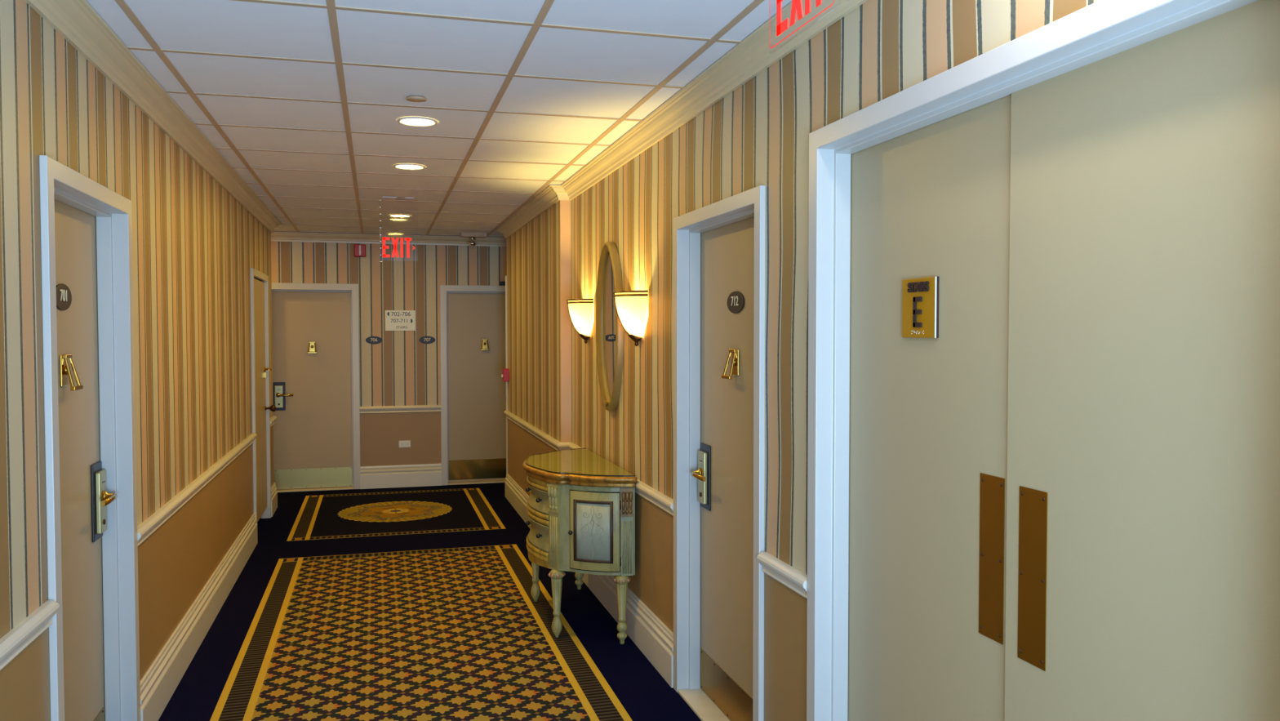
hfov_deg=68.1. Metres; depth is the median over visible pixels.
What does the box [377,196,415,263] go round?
exit sign
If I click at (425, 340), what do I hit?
number plaque
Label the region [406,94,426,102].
sprinkler cover
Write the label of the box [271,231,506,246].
trim
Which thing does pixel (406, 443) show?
wall outlet
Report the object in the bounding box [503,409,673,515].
trim
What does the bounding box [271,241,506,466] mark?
wall
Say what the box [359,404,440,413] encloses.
trim
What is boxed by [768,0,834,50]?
exit sign
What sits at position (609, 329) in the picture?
oval mirror
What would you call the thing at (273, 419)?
trim
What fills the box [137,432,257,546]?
trim
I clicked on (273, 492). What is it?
baseboard
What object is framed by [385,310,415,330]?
direction sign
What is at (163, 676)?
baseboard
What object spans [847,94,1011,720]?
door
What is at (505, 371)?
station
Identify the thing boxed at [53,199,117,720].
door
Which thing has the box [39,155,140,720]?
trim
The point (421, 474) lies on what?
baseboard
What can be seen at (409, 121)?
recessed light
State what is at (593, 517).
panel
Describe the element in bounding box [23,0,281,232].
trim
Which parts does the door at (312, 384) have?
lever handle, kick plate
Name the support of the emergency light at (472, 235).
attached to the ceiling
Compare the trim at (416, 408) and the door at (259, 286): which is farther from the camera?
the trim at (416, 408)
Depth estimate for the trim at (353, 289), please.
9.44 m
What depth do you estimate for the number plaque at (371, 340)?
9.49 m
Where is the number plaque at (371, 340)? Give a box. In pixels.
[365,336,382,343]
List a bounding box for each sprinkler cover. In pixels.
[395,196,406,199]
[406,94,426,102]
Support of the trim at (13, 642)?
attached to the wall at (195, 247)
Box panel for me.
[581,506,604,556]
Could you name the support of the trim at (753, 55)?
attached to the wall at (757, 135)
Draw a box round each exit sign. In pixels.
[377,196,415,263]
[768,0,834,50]
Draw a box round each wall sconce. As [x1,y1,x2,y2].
[566,298,593,343]
[612,290,648,346]
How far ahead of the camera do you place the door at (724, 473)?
3.80 m
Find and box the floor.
[158,482,701,720]
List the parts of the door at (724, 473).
lever handle, kick plate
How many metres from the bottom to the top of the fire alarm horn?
0.150 m
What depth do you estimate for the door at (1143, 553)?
1.71 m
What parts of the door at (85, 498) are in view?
kick plate, lever handle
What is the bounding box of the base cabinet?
[522,447,637,644]
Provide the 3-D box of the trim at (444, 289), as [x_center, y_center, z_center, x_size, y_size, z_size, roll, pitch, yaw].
[-1.615,0.249,9.867,0.910,2.047,0.153,-1,2,-16]
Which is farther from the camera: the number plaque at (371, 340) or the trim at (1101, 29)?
the number plaque at (371, 340)
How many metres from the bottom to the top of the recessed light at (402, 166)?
0.008 m
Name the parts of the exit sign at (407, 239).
hanging chain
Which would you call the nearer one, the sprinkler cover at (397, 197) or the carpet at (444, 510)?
the sprinkler cover at (397, 197)
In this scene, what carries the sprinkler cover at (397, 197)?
attached to the ceiling
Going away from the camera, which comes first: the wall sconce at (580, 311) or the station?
the wall sconce at (580, 311)
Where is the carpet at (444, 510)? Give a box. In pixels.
[286,488,505,541]
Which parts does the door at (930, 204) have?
push plate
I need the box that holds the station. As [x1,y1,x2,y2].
[501,368,509,381]
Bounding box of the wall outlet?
[399,440,410,447]
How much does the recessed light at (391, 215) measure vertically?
0.008 m
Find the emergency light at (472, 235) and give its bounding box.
[460,231,487,246]
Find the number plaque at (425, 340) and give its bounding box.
[418,336,435,343]
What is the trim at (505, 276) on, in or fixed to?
attached to the wall at (539, 282)
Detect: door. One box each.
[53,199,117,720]
[253,278,275,521]
[271,291,352,489]
[447,293,506,482]
[690,217,754,720]
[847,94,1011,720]
[1004,0,1279,720]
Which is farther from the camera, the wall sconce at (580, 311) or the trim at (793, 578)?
the wall sconce at (580, 311)
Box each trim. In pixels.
[0,600,59,670]
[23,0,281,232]
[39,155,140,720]
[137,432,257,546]
[250,267,271,523]
[270,415,276,426]
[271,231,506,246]
[271,282,359,492]
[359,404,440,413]
[440,284,506,484]
[496,0,868,238]
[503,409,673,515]
[505,275,507,475]
[673,185,765,720]
[756,551,807,599]
[806,0,1258,720]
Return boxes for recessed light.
[388,213,411,217]
[393,163,425,169]
[396,116,437,126]
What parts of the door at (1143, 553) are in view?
push plate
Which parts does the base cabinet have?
leg, drawer, drawer, knob, leg, leg, panel moulding, painted panel, door, leg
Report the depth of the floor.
5.31 m
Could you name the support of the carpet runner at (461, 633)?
on the floor
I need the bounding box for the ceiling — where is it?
[85,0,792,237]
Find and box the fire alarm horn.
[354,243,365,257]
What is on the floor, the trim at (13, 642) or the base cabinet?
the base cabinet
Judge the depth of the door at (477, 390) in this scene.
9.85 m
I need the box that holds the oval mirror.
[595,241,623,410]
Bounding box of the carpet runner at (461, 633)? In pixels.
[209,543,632,720]
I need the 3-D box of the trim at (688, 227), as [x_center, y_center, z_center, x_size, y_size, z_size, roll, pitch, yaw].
[0.349,0.427,3.706,0.153,2.064,0.968,-1,2,-16]
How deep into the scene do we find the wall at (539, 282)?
7.22 m
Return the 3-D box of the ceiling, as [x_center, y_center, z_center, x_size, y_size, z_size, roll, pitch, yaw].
[-0.900,-1.137,3.941,8.800,0.104,11.920,-1,2,-16]
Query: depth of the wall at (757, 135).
3.16 m
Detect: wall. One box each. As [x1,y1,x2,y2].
[0,0,274,720]
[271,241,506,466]
[506,200,571,496]
[570,0,1099,720]
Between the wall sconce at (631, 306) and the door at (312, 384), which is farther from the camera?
the door at (312, 384)
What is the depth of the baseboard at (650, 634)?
4.78 m
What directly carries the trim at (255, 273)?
attached to the wall at (195, 247)
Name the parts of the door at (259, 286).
panel, deadbolt lever, knob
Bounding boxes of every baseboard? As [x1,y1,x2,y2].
[140,512,257,720]
[271,482,277,516]
[360,462,441,488]
[504,473,673,687]
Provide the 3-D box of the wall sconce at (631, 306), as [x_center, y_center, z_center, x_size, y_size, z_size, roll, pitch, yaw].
[-0.052,-0.206,4.713,0.163,0.272,0.316,-1,2,-16]
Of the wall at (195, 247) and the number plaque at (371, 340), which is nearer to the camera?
the wall at (195, 247)
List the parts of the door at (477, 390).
kick plate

